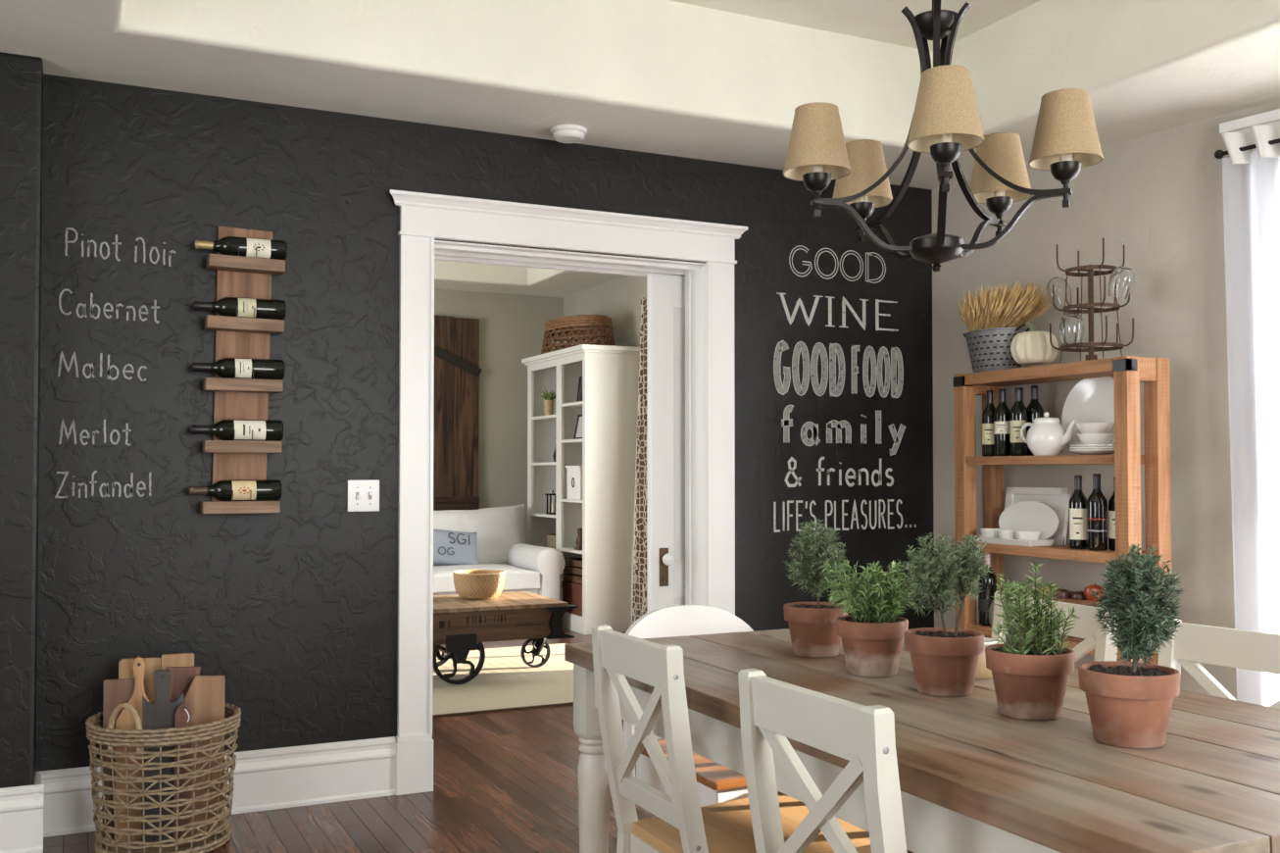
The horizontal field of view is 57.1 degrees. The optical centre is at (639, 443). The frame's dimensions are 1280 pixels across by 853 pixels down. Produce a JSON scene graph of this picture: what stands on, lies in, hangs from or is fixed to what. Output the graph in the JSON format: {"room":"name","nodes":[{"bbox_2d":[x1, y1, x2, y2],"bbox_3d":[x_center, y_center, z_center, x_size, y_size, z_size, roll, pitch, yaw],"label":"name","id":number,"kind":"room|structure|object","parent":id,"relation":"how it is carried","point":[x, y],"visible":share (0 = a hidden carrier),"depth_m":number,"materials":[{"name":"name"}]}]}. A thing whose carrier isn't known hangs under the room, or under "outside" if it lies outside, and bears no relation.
{"room":"dining room","nodes":[
{"label":"dining room","id":0,"kind":"room"},
{"bbox_2d":[0,51,44,787],"bbox_3d":[-2.989,0.018,3.449,2.190,2.500,0.495,1,-1,-26],"label":"wall","id":1,"kind":"structure","parent":0,"point":[22,78],"depth_m":3.68,"materials":[{"name":"paint"}]},
{"bbox_2d":[0,783,44,852],"bbox_3d":[-2.858,1.158,3.199,2.202,0.209,0.022,1,-1,-26],"label":"baseboard","id":2,"kind":"structure","parent":1,"relation":"attached to","point":[21,815],"depth_m":3.65,"materials":[{"name":"white"}]},
{"bbox_2d":[43,627,913,852],"bbox_3d":[-0.681,1.319,4.331,7.349,0.060,13.838,1,-1,-26],"label":"floor","id":3,"kind":"structure","parent":0,"point":[505,781],"depth_m":4.12,"materials":[{"name":"brown"}]},
{"bbox_2d":[85,702,241,852],"bbox_3d":[-1.515,1.031,3.748,0.459,0.488,0.459,0,-1,15],"label":"wicker basket","id":4,"kind":"object","parent":3,"relation":"on","point":[138,738],"visible":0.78,"depth_m":3.58,"materials":[{"name":"wicker"}]},
{"bbox_2d":[101,678,135,838],"bbox_3d":[-1.660,1.003,3.757,0.102,0.505,0.016,1,-1,-26],"label":"cutting board","id":5,"kind":"object","parent":4,"relation":"in","point":[116,691],"visible":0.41,"depth_m":3.74,"materials":[{"name":"brown wood"}]},
{"bbox_2d":[114,656,149,841],"bbox_3d":[-1.602,0.966,3.730,0.111,0.578,0.018,1,-1,-26],"label":"cutting board","id":6,"kind":"object","parent":4,"relation":"in","point":[125,720],"visible":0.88,"depth_m":3.72,"materials":[{"name":"brown wood"}]},
{"bbox_2d":[118,656,160,702],"bbox_3d":[-1.624,0.976,3.814,0.125,0.562,0.016,1,-1,-26],"label":"cutting board","id":7,"kind":"object","parent":4,"relation":"in","point":[152,664],"visible":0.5,"depth_m":3.82,"materials":[{"name":"brown wood"}]},
{"bbox_2d":[141,669,185,844],"bbox_3d":[-1.498,0.983,3.696,0.124,0.542,0.018,1,-1,-26],"label":"cutting board","id":8,"kind":"object","parent":4,"relation":"in","point":[160,713],"visible":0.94,"depth_m":3.69,"materials":[{"name":"grey wood"}]},
{"bbox_2d":[160,652,194,670],"bbox_3d":[-1.521,0.974,3.864,0.100,0.568,0.016,1,-1,-26],"label":"cutting board","id":9,"kind":"object","parent":4,"relation":"in","point":[180,659],"visible":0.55,"depth_m":3.86,"materials":[{"name":"brown wood"}]},
{"bbox_2d":[173,701,192,846],"bbox_3d":[-1.429,1.031,3.675,0.051,0.446,0.021,1,-1,-26],"label":"cutting board","id":10,"kind":"object","parent":4,"relation":"in","point":[182,715],"visible":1,"depth_m":3.67,"materials":[{"name":"brown wood"}]},
{"bbox_2d":[166,665,200,701],"bbox_3d":[-1.482,0.989,3.815,0.103,0.535,0.016,1,-1,-26],"label":"cutting board","id":11,"kind":"object","parent":4,"relation":"in","point":[182,677],"visible":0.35,"depth_m":3.81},
{"bbox_2d":[184,675,225,836],"bbox_3d":[-1.405,1.000,3.780,0.130,0.512,0.016,1,-1,-26],"label":"cutting board","id":12,"kind":"object","parent":4,"relation":"in","point":[204,697],"visible":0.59,"depth_m":3.78,"materials":[{"name":"wood"}]},
{"bbox_2d":[433,503,565,599],"bbox_3d":[-1.727,0.907,8.753,2.121,0.884,1.052,1,-1,-26],"label":"sofa","id":13,"kind":"object","parent":3,"relation":"on","point":[501,545],"visible":0.27,"depth_m":9.05,"materials":[{"name":"fabric"}]},
{"bbox_2d":[433,529,478,565],"bbox_3d":[-1.466,0.791,8.882,0.500,0.323,0.188,1,-1,-25],"label":"throw pillow","id":14,"kind":"object","parent":13,"relation":"on","point":[450,547],"visible":0.64,"depth_m":8.86,"materials":[{"name":"blue fabric"}]},
{"bbox_2d":[433,503,525,564],"bbox_3d":[-1.397,0.733,9.216,1.023,0.495,0.252,1,-13,-26],"label":"cushion","id":15,"kind":"object","parent":13,"relation":"on","point":[499,529],"depth_m":9.20,"materials":[{"name":"fabric"}]},
{"bbox_2d":[433,563,540,592],"bbox_3d":[-1.286,1.004,8.796,0.867,0.193,0.752,1,-1,-26],"label":"seat cushion","id":16,"kind":"object","parent":13,"relation":"on","point":[517,576],"depth_m":8.60,"materials":[{"name":"fabric"}]},
{"bbox_2d":[432,642,573,717],"bbox_3d":[-1.277,1.335,6.605,2.645,0.011,1.935,1,-1,-26],"label":"area rug","id":17,"kind":"object","parent":3,"relation":"on","point":[504,682],"visible":0.26,"depth_m":6.48,"materials":[{"name":"fabric"}]},
{"bbox_2d":[432,590,578,684],"bbox_3d":[-1.151,1.121,6.763,1.405,0.426,0.750,1,-1,-26],"label":"coffee table","id":18,"kind":"object","parent":17,"relation":"on","point":[460,623],"visible":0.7,"depth_m":6.58,"materials":[{"name":"brown wood"}]},
{"bbox_2d":[452,569,505,599],"bbox_3d":[-0.951,0.833,6.960,0.309,0.156,0.309,1,-1,-26],"label":"basket","id":19,"kind":"object","parent":18,"relation":"on","point":[470,584],"visible":1,"depth_m":6.84,"materials":[{"name":"wicker"}]},
{"bbox_2d":[521,344,639,634],"bbox_3d":[-0.442,0.345,9.213,0.570,2.108,1.290,1,-1,-26],"label":"bookcase","id":20,"kind":"object","parent":3,"relation":"on","point":[606,452],"visible":0.73,"depth_m":8.71,"materials":[{"name":"white paint"}]},
{"bbox_2d":[539,389,556,415],"bbox_3d":[-0.726,-0.339,9.437,0.212,0.235,0.198,0,-1,-8],"label":"potted succulent","id":21,"kind":"object","parent":20,"relation":"on","point":[549,403],"visible":0.88,"depth_m":9.39,"materials":[{"name":"green plant"}]},
{"bbox_2d":[562,580,582,616],"bbox_3d":[-0.394,1.154,8.829,0.248,0.232,0.408,1,-1,-26],"label":"box","id":22,"kind":"object","parent":20,"relation":"on","point":[571,591],"visible":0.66,"depth_m":8.77,"materials":[{"name":"brown leather"}]},
{"bbox_2d":[563,557,582,584],"bbox_3d":[-0.414,0.951,8.824,0.186,0.168,0.402,1,-1,-26],"label":"wooden crate","id":23,"kind":"object","parent":22,"relation":"on","point":[574,567],"visible":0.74,"depth_m":8.82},
{"bbox_2d":[565,465,582,499],"bbox_3d":[-0.443,0.289,8.814,0.140,0.250,0.280,1,-1,-26],"label":"picture frame","id":24,"kind":"object","parent":20,"relation":"on","point":[574,472],"visible":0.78,"depth_m":8.76,"materials":[{"name":"white"}]},
{"bbox_2d":[573,414,582,439],"bbox_3d":[-0.429,-0.127,8.845,0.130,0.186,0.066,-1,-2,34],"label":"picture frame","id":25,"kind":"object","parent":20,"relation":"on","point":[578,427],"visible":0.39,"depth_m":8.86,"materials":[{"name":"black plastic"}]},
{"bbox_2d":[541,314,615,353],"bbox_3d":[-0.494,-0.847,9.411,0.557,0.278,0.979,1,-1,-26],"label":"basket","id":26,"kind":"object","parent":20,"relation":"on","point":[576,326],"visible":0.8,"depth_m":9.12,"materials":[{"name":"wicker"}]},
{"bbox_2d":[623,604,778,806],"bbox_3d":[0.259,0.863,3.137,0.524,0.799,0.635,1,-1,-26],"label":"chair","id":27,"kind":"object","parent":3,"relation":"on","point":[716,783],"visible":0.23,"depth_m":3.31,"materials":[{"name":"white"}]},
{"bbox_2d":[591,624,871,852],"bbox_3d":[0.216,0.810,2.392,0.538,0.870,0.415,1,-1,-26],"label":"chair","id":28,"kind":"object","parent":3,"relation":"on","point":[679,823],"visible":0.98,"depth_m":2.32,"materials":[{"name":"beige paint"}]},
{"bbox_2d":[738,668,907,852],"bbox_3d":[0.478,0.797,1.839,0.538,0.870,0.430,1,-1,-26],"label":"chair","id":29,"kind":"object","parent":3,"relation":"on","point":[772,711],"visible":1,"depth_m":1.73,"materials":[{"name":"beige paint"}]},
{"bbox_2d":[564,628,1279,852],"bbox_3d":[0.591,0.862,2.295,0.867,0.760,1.790,1,-1,-26],"label":"dining table","id":30,"kind":"object","parent":3,"relation":"on","point":[973,777],"visible":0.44,"depth_m":1.80,"materials":[{"name":"brown wood"}]},
{"bbox_2d":[783,518,850,657],"bbox_3d":[0.414,0.332,2.754,0.156,0.322,0.154,0,-1,-15],"label":"potted herb","id":31,"kind":"object","parent":30,"relation":"on","point":[812,627],"visible":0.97,"depth_m":2.72,"materials":[{"name":"plant"}]},
{"bbox_2d":[783,601,847,657],"bbox_3d":[0.411,0.435,2.750,0.151,0.116,0.151,1,-1,-26],"label":"clay pot","id":32,"kind":"object","parent":31,"relation":"attached to","point":[812,627],"depth_m":2.70,"materials":[{"name":"ceramic"}]},
{"bbox_2d":[814,558,916,677],"bbox_3d":[0.490,0.366,2.501,0.230,0.242,0.243,1,-1,-26],"label":"potted herb","id":33,"kind":"object","parent":30,"relation":"on","point":[872,633],"visible":0.98,"depth_m":2.45,"materials":[{"name":"plant"}]},
{"bbox_2d":[836,614,908,677],"bbox_3d":[0.493,0.429,2.495,0.151,0.116,0.151,1,-1,-26],"label":"clay pot","id":34,"kind":"object","parent":33,"relation":"attached to","point":[872,644],"depth_m":2.44,"materials":[{"name":"ceramic"}]},
{"bbox_2d":[897,532,992,696],"bbox_3d":[0.592,0.325,2.284,0.171,0.313,0.159,-1,-2,39],"label":"potted herb","id":35,"kind":"object","parent":30,"relation":"on","point":[944,660],"visible":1,"depth_m":2.26,"materials":[{"name":"plant"}]},
{"bbox_2d":[904,627,984,696],"bbox_3d":[0.591,0.424,2.284,0.151,0.116,0.151,1,-1,-26],"label":"clay pot","id":36,"kind":"object","parent":35,"relation":"attached to","point":[944,660],"depth_m":2.23,"materials":[{"name":"ceramic"}]},
{"bbox_2d":[975,637,997,679],"bbox_3d":[0.703,0.448,2.464,0.097,0.076,0.097,1,-1,-26],"label":"ceramic crock","id":37,"kind":"object","parent":30,"relation":"on","point":[982,672],"visible":0.3,"depth_m":2.42,"materials":[{"name":"white ceramic"}]},
{"bbox_2d":[984,561,1079,720],"bbox_3d":[0.681,0.342,2.071,0.169,0.270,0.147,1,-1,-26],"label":"potted herb","id":38,"kind":"object","parent":30,"relation":"on","point":[1030,677],"visible":1,"depth_m":2.04,"materials":[{"name":"ceramic"}]},
{"bbox_2d":[984,642,1075,720],"bbox_3d":[0.686,0.419,2.072,0.151,0.116,0.151,1,-1,-26],"label":"clay pot","id":39,"kind":"object","parent":38,"relation":"attached to","point":[1030,679],"depth_m":2.02,"materials":[{"name":"ceramic"}]},
{"bbox_2d":[1078,542,1183,748],"bbox_3d":[0.782,0.314,1.871,0.163,0.317,0.151,0,-1,-12],"label":"potted herb","id":40,"kind":"object","parent":30,"relation":"on","point":[1129,703],"visible":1,"depth_m":1.84,"materials":[{"name":"plant"}]},
{"bbox_2d":[1078,660,1181,748],"bbox_3d":[0.776,0.415,1.867,0.151,0.116,0.151,1,-1,-26],"label":"clay pot","id":41,"kind":"object","parent":40,"relation":"attached to","point":[1129,703],"depth_m":1.82,"materials":[{"name":"ceramic"}]},
{"bbox_2d":[991,590,1118,662],"bbox_3d":[0.799,0.820,2.842,0.538,0.870,0.480,1,-1,-22],"label":"chair","id":42,"kind":"object","parent":3,"relation":"on","point":[1085,626],"visible":0.2,"depth_m":2.82,"materials":[{"name":"beige paint"}]},
{"bbox_2d":[953,355,1172,664],"bbox_3d":[1.626,0.496,4.610,0.217,1.597,0.914,1,-1,-26],"label":"open shelf unit","id":43,"kind":"object","parent":3,"relation":"on","point":[1127,371],"visible":0.52,"depth_m":4.28,"materials":[{"name":"brown wood"}]},
{"bbox_2d":[978,551,996,625],"bbox_3d":[1.443,0.601,4.880,0.077,0.300,0.077,0,-1,19],"label":"wine bottle","id":44,"kind":"object","parent":43,"relation":"on","point":[985,598],"visible":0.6,"depth_m":4.85,"materials":[{"name":"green glass"}]},
{"bbox_2d":[982,390,995,456],"bbox_3d":[1.456,-0.085,4.891,0.069,0.276,0.069,1,-1,-26],"label":"wine bottle","id":45,"kind":"object","parent":43,"relation":"on","point":[988,412],"visible":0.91,"depth_m":4.87,"materials":[{"name":"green glass"}]},
{"bbox_2d":[963,323,1029,372],"bbox_3d":[1.488,-0.388,4.913,0.213,0.186,0.365,1,-1,-26],"label":"metal bucket","id":46,"kind":"object","parent":43,"relation":"on","point":[989,349],"visible":0.71,"depth_m":4.82,"materials":[{"name":"metal"}]},
{"bbox_2d":[956,280,1051,331],"bbox_3d":[1.510,-0.493,4.871,0.194,0.351,0.515,1,-1,-28],"label":"bunch","id":47,"kind":"object","parent":46,"relation":"in","point":[1013,308],"visible":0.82,"depth_m":4.81,"materials":[{"name":"plant"}]},
{"bbox_2d":[993,389,1010,455],"bbox_3d":[1.486,-0.087,4.819,0.069,0.276,0.069,1,-1,-26],"label":"wine bottle","id":48,"kind":"object","parent":43,"relation":"on","point":[1002,412],"visible":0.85,"depth_m":4.79,"materials":[{"name":"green glass"}]},
{"bbox_2d":[969,535,1053,545],"bbox_3d":[1.499,0.392,4.768,0.126,0.024,0.356,1,-1,-26],"label":"tray","id":49,"kind":"object","parent":43,"relation":"on","point":[1047,542],"visible":0.71,"depth_m":4.66,"materials":[{"name":"white ceramic"}]},
{"bbox_2d":[980,528,1004,538],"bbox_3d":[1.451,0.375,4.845,0.100,0.050,0.100,1,-1,-26],"label":"bowl","id":50,"kind":"object","parent":49,"relation":"on","point":[986,532],"visible":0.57,"depth_m":4.81,"materials":[{"name":"white ceramic"}]},
{"bbox_2d":[996,529,1021,539],"bbox_3d":[1.495,0.373,4.755,0.100,0.050,0.100,1,-1,-26],"label":"bowl","id":51,"kind":"object","parent":49,"relation":"on","point":[1003,533],"visible":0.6,"depth_m":4.72,"materials":[{"name":"white ceramic"}]},
{"bbox_2d":[1014,530,1040,541],"bbox_3d":[1.538,0.371,4.665,0.100,0.050,0.100,1,-1,-26],"label":"bowl","id":52,"kind":"object","parent":49,"relation":"on","point":[1030,535],"visible":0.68,"depth_m":4.63,"materials":[{"name":"white ceramic"}]},
{"bbox_2d":[998,500,1058,540],"bbox_3d":[1.570,0.315,4.754,0.038,0.169,0.330,1,-1,-26],"label":"oval platter","id":53,"kind":"object","parent":49,"relation":"on","point":[1025,515],"visible":0.8,"depth_m":4.75,"materials":[{"name":"white ceramic"}]},
{"bbox_2d":[1009,387,1027,455],"bbox_3d":[1.527,-0.088,4.744,0.069,0.276,0.069,1,-1,-26],"label":"wine bottle","id":54,"kind":"object","parent":43,"relation":"on","point":[1017,413],"visible":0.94,"depth_m":4.72,"materials":[{"name":"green glass"}]},
{"bbox_2d":[1010,321,1058,364],"bbox_3d":[1.567,-0.404,4.678,0.180,0.170,0.181,1,-1,-26],"label":"pumpkin","id":55,"kind":"object","parent":43,"relation":"on","point":[1032,347],"visible":0.95,"depth_m":4.62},
{"bbox_2d":[1026,385,1043,455],"bbox_3d":[1.604,-0.094,4.780,0.071,0.288,0.071,1,-1,-26],"label":"wine bottle","id":56,"kind":"object","parent":43,"relation":"on","point":[1035,410],"visible":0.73,"depth_m":4.76,"materials":[{"name":"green glass"}]},
{"bbox_2d":[1004,487,1071,545],"bbox_3d":[1.616,0.292,4.810,0.049,0.229,0.340,1,-1,-26],"label":"platter","id":57,"kind":"object","parent":43,"relation":"on","point":[1057,498],"visible":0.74,"depth_m":4.73,"materials":[{"name":"white ceramic"}]},
{"bbox_2d":[1020,411,1077,455],"bbox_3d":[1.592,-0.039,4.596,0.158,0.171,0.193,0,-1,-3],"label":"teapot","id":58,"kind":"object","parent":43,"relation":"on","point":[1046,436],"visible":0.99,"depth_m":4.55,"materials":[{"name":"white ceramic"}]},
{"bbox_2d":[1026,422,1066,455],"bbox_3d":[1.591,-0.019,4.599,0.156,0.130,0.156,1,-2,-41],"label":"pot","id":59,"kind":"object","parent":58,"relation":"attached to","point":[1042,438],"depth_m":4.54,"materials":[{"name":"white ceramic"}]},
{"bbox_2d":[1027,590,1102,641],"bbox_3d":[1.668,0.663,4.515,0.262,0.163,0.449,1,-1,-26],"label":"fruit basket","id":60,"kind":"object","parent":43,"relation":"on","point":[1073,601],"visible":0.09,"depth_m":4.39,"materials":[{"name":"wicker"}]},
{"bbox_2d":[1083,583,1104,600],"bbox_3d":[1.704,0.558,4.408,0.076,0.074,0.076,1,-1,-26],"label":"apple","id":61,"kind":"object","parent":60,"relation":"in","point":[1087,591],"visible":0.59,"depth_m":4.38,"materials":[{"name":"brown food"}]},
{"bbox_2d":[1069,475,1087,548],"bbox_3d":[1.666,0.259,4.469,0.069,0.279,0.070,1,-1,-26],"label":"wine bottle","id":62,"kind":"object","parent":43,"relation":"on","point":[1078,539],"visible":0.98,"depth_m":4.44,"materials":[{"name":"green glass"}]},
{"bbox_2d":[1072,517,1083,534],"bbox_3d":[1.652,0.308,4.439,0.035,0.063,0.005,-1,-1,26],"label":"label","id":63,"kind":"object","parent":62,"relation":"attached to","point":[1077,522],"depth_m":4.44,"materials":[{"name":"grey"}]},
{"bbox_2d":[1061,376,1114,444],"bbox_3d":[1.747,-0.115,4.532,0.051,0.313,0.316,1,-1,-25],"label":"serving plate","id":64,"kind":"object","parent":43,"relation":"on","point":[1091,400],"visible":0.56,"depth_m":4.57,"materials":[{"name":"white ceramic"}]},
{"bbox_2d":[1068,448,1114,454],"bbox_3d":[1.708,0.031,4.411,0.190,0.018,0.190,1,-1,-26],"label":"plate","id":65,"kind":"object","parent":43,"relation":"on","point":[1082,451],"visible":0.87,"depth_m":4.35,"materials":[{"name":"white ceramic"}]},
{"bbox_2d":[1069,446,1114,449],"bbox_3d":[1.708,0.022,4.411,0.186,0.018,0.186,1,-1,-26],"label":"plate","id":66,"kind":"object","parent":65,"relation":"on","point":[1072,448],"visible":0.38,"depth_m":4.34,"materials":[{"name":"white ceramic"}]},
{"bbox_2d":[1070,443,1114,446],"bbox_3d":[1.708,0.013,4.411,0.180,0.018,0.180,1,-1,-26],"label":"plate","id":67,"kind":"object","parent":66,"relation":"on","point":[1085,445],"visible":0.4,"depth_m":4.33,"materials":[{"name":"white ceramic"}]},
{"bbox_2d":[1077,433,1114,443],"bbox_3d":[1.708,-0.015,4.412,0.132,0.048,0.132,1,-1,-26],"label":"bowl","id":68,"kind":"object","parent":67,"relation":"on","point":[1086,438],"visible":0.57,"depth_m":4.37,"materials":[{"name":"white ceramic"}]},
{"bbox_2d":[1075,422,1114,433],"bbox_3d":[1.708,-0.051,4.412,0.140,0.050,0.140,1,-1,-26],"label":"bowl","id":69,"kind":"object","parent":68,"relation":"on","point":[1088,427],"visible":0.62,"depth_m":4.36,"materials":[{"name":"white ceramic"}]},
{"bbox_2d":[1049,238,1133,362],"bbox_3d":[1.709,-0.531,4.457,0.302,0.450,0.272,1,-1,-26],"label":"drying rack","id":70,"kind":"object","parent":43,"relation":"on","point":[1091,346],"visible":0.85,"depth_m":4.45,"materials":[{"name":"brown metal"}]},
{"bbox_2d":[1046,276,1071,308],"bbox_3d":[1.630,-0.587,4.575,0.090,0.124,0.093,0,-1,12],"label":"wine glass","id":71,"kind":"object","parent":70,"relation":"hanging from","point":[1059,282],"visible":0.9,"depth_m":4.54,"materials":[{"name":"white"}]},
{"bbox_2d":[1059,312,1083,344],"bbox_3d":[1.600,-0.428,4.358,0.087,0.116,0.087,1,-1,-26],"label":"wine glass","id":72,"kind":"object","parent":70,"relation":"hanging from","point":[1071,324],"visible":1,"depth_m":4.33,"materials":[{"name":"white"}]},
{"bbox_2d":[1107,265,1134,298],"bbox_3d":[1.772,-0.592,4.328,0.090,0.124,0.093,0,-1,12],"label":"wine glass","id":73,"kind":"object","parent":70,"relation":"hanging from","point":[1121,280],"visible":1,"depth_m":4.30,"materials":[{"name":"white"}]},
{"bbox_2d":[1086,473,1107,550],"bbox_3d":[1.706,0.254,4.388,0.072,0.285,0.072,1,-1,-26],"label":"wine bottle","id":74,"kind":"object","parent":43,"relation":"on","point":[1097,503],"visible":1,"depth_m":4.36,"materials":[{"name":"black glass"}]},
{"bbox_2d":[1108,476,1115,550],"bbox_3d":[1.778,0.258,4.375,0.069,0.276,0.069,1,-1,-26],"label":"wine bottle","id":75,"kind":"object","parent":43,"relation":"on","point":[1111,503],"visible":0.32,"depth_m":4.36,"materials":[{"name":"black glass"}]},
{"bbox_2d":[1157,618,1279,708],"bbox_3d":[1.032,0.806,2.242,0.538,0.870,0.480,1,-2,-32],"label":"chair","id":76,"kind":"object","parent":3,"relation":"on","point":[1194,644],"visible":0.25,"depth_m":2.44,"materials":[{"name":"beige paint"}]},
{"bbox_2d":[1221,124,1279,706],"bbox_3d":[2.267,0.071,4.003,0.081,2.380,0.535,1,-2,-34],"label":"curtain","id":77,"kind":"object","parent":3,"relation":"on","point":[1251,178],"visible":0.84,"depth_m":4.15,"materials":[{"name":"white fabric"}]},
{"bbox_2d":[35,73,934,771],"bbox_3d":[-0.365,-0.151,4.810,3.715,2.900,0.322,1,-1,-26],"label":"wall","id":78,"kind":"structure","parent":0,"point":[296,606],"depth_m":4.24,"materials":[{"name":"paint"}]},
{"bbox_2d":[38,736,395,836],"bbox_3d":[-1.431,1.178,4.078,1.175,0.209,0.022,1,-1,-26],"label":"baseboard","id":79,"kind":"structure","parent":78,"relation":"attached to","point":[271,778],"depth_m":4.16,"materials":[{"name":"white"}]},
{"bbox_2d":[200,226,285,513],"bbox_3d":[-1.379,-0.259,4.086,0.263,0.997,0.108,1,-1,-26],"label":"wine rack","id":80,"kind":"object","parent":78,"relation":"attached to","point":[238,275],"visible":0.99,"depth_m":4.08,"materials":[{"name":"brown wood"}]},
{"bbox_2d":[189,479,281,500],"bbox_3d":[-1.396,0.160,4.059,0.300,0.074,0.075,1,-1,-26],"label":"wine bottle","id":81,"kind":"object","parent":80,"relation":"on","point":[262,489],"visible":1,"depth_m":4.04,"materials":[{"name":"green glass"}]},
{"bbox_2d":[191,419,283,441],"bbox_3d":[-1.392,-0.048,4.066,0.300,0.074,0.075,1,-1,-26],"label":"wine bottle","id":82,"kind":"object","parent":80,"relation":"on","point":[223,429],"visible":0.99,"depth_m":4.05,"materials":[{"name":"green glass"}]},
{"bbox_2d":[243,424,260,435],"bbox_3d":[-1.338,-0.048,4.053,0.057,0.038,0.005,1,-1,-26],"label":"print","id":83,"kind":"object","parent":82,"relation":"attached to","point":[247,428],"depth_m":4.05,"materials":[{"name":"grey"}]},
{"bbox_2d":[192,357,284,379],"bbox_3d":[-1.390,-0.261,4.072,0.300,0.074,0.075,1,-1,-26],"label":"wine bottle","id":84,"kind":"object","parent":80,"relation":"on","point":[264,369],"visible":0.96,"depth_m":4.05,"materials":[{"name":"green glass"}]},
{"bbox_2d":[193,296,286,320],"bbox_3d":[-1.387,-0.471,4.078,0.300,0.074,0.075,1,-1,-26],"label":"wine bottle","id":85,"kind":"object","parent":80,"relation":"on","point":[270,309],"visible":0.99,"depth_m":4.06,"materials":[{"name":"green glass"}]},
{"bbox_2d":[195,236,287,259],"bbox_3d":[-1.385,-0.680,4.083,0.300,0.074,0.075,1,-1,-26],"label":"wine bottle","id":86,"kind":"object","parent":80,"relation":"on","point":[227,245],"visible":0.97,"depth_m":4.06,"materials":[{"name":"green glass"}]},
{"bbox_2d":[347,480,379,511],"bbox_3d":[-1.010,0.190,4.303,0.115,0.115,0.021,1,-1,-26],"label":"light switch","id":87,"kind":"object","parent":78,"relation":"attached to","point":[363,495],"visible":1,"depth_m":4.31,"materials":[{"name":"white"}]},
{"bbox_2d":[390,189,747,794],"bbox_3d":[-0.322,0.188,4.823,1.530,2.224,0.422,1,-1,-26],"label":"trim","id":88,"kind":"structure","parent":78,"relation":"attached to","point":[710,426],"depth_m":4.64,"materials":[{"name":"white"}]},
{"bbox_2d":[646,273,685,738],"bbox_3d":[0.336,0.282,5.173,0.628,2.030,0.103,1,-1,-26],"label":"door","id":89,"kind":"structure","parent":78,"relation":"in","point":[665,293],"depth_m":5.09,"materials":[{"name":"white"}]},
{"bbox_2d":[434,289,563,543],"bbox_3d":[-3.151,-0.246,9.450,5.900,3.300,0.150,1,-1,-26],"label":"wall","id":90,"kind":"structure","parent":0,"point":[512,326],"depth_m":10.31,"materials":[{"name":"paint"}]},
{"bbox_2d":[433,315,482,510],"bbox_3d":[-1.692,-0.248,10.016,0.704,1.710,0.051,1,-1,-26],"label":"door","id":91,"kind":"structure","parent":90,"relation":"in","point":[457,370],"depth_m":10.06,"materials":[{"name":"wood"}]},
{"bbox_2d":[434,259,625,297],"bbox_3d":[-2.027,-1.600,7.141,5.900,0.417,5.240,1,-1,-26],"label":"ceiling","id":92,"kind":"structure","parent":0,"point":[448,275],"depth_m":9.78,"materials":[{"name":"beige paint"}]},
{"bbox_2d":[542,399,554,415],"bbox_3d":[-0.729,-0.287,9.422,0.090,0.130,0.090,1,-1,-26],"label":"pot","id":93,"kind":"object","parent":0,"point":[548,404],"depth_m":9.39,"materials":[{"name":"ceramic"}]},
{"bbox_2d":[563,275,646,346],"bbox_3d":[0.474,-0.272,8.280,0.120,3.300,5.300,1,-1,-26],"label":"wall","id":94,"kind":"structure","parent":0,"point":[619,299],"depth_m":9.51,"materials":[{"name":"paint"}]},
{"bbox_2d":[632,295,646,623],"bbox_3d":[0.387,0.119,7.891,0.139,2.440,1.890,1,-1,-26],"label":"patterned curtain","id":95,"kind":"object","parent":94,"relation":"hanging from","point":[639,600],"visible":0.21,"depth_m":8.62,"materials":[{"name":"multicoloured fabric"}]},
{"bbox_2d":[0,0,1279,189],"bbox_3d":[0.538,-1.500,1.802,7.400,0.460,6.620,1,-1,-26],"label":"ceiling","id":96,"kind":"structure","parent":0,"point":[656,76],"depth_m":4.12,"materials":[{"name":"beige paint"}]},
{"bbox_2d":[550,124,587,143],"bbox_3d":[-0.274,-1.188,4.523,0.140,0.040,0.140,1,-1,-26],"label":"smoke detector","id":97,"kind":"object","parent":96,"relation":"attached to","point":[564,133],"visible":1,"depth_m":4.48,"materials":[{"name":"white"}]},
{"bbox_2d":[669,0,1040,50],"bbox_3d":[0.531,-1.724,1.820,7.300,0.090,6.550,1,-1,-26],"label":"ceiling","id":98,"kind":"structure","parent":0,"point":[883,21],"depth_m":4.42,"materials":[{"name":"beige paint"}]},
{"bbox_2d":[783,0,1103,271],"bbox_3d":[0.641,-1.018,2.549,0.656,1.288,0.631,0,-1,10],"label":"chandelier","id":99,"kind":"object","parent":98,"relation":"hanging from","point":[945,123],"visible":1,"depth_m":2.50,"materials":[{"name":"fabric"}]},
{"bbox_2d":[932,99,1279,698],"bbox_3d":[3.220,-0.194,2.919,0.200,2.900,6.300,1,-2,-34],"label":"wall","id":100,"kind":"structure","parent":0,"point":[1158,195],"depth_m":4.59,"materials":[{"name":"beige paint"}]},
{"bbox_2d":[1214,138,1279,158],"bbox_3d":[2.723,-1.068,3.412,0.096,0.034,2.142,1,-2,-35],"label":"curtain rod","id":101,"kind":"object","parent":100,"relation":"attached to","point":[1218,154],"visible":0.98,"depth_m":4.18,"materials":[{"name":"black metal"}]},
{"bbox_2d":[1219,108,1279,134],"bbox_3d":[2.753,-0.084,3.475,0.160,2.205,2.030,1,-2,-34],"label":"window","id":102,"kind":"structure","parent":100,"relation":"in","point":[1271,118],"depth_m":4.20,"materials":[{"name":"white"}]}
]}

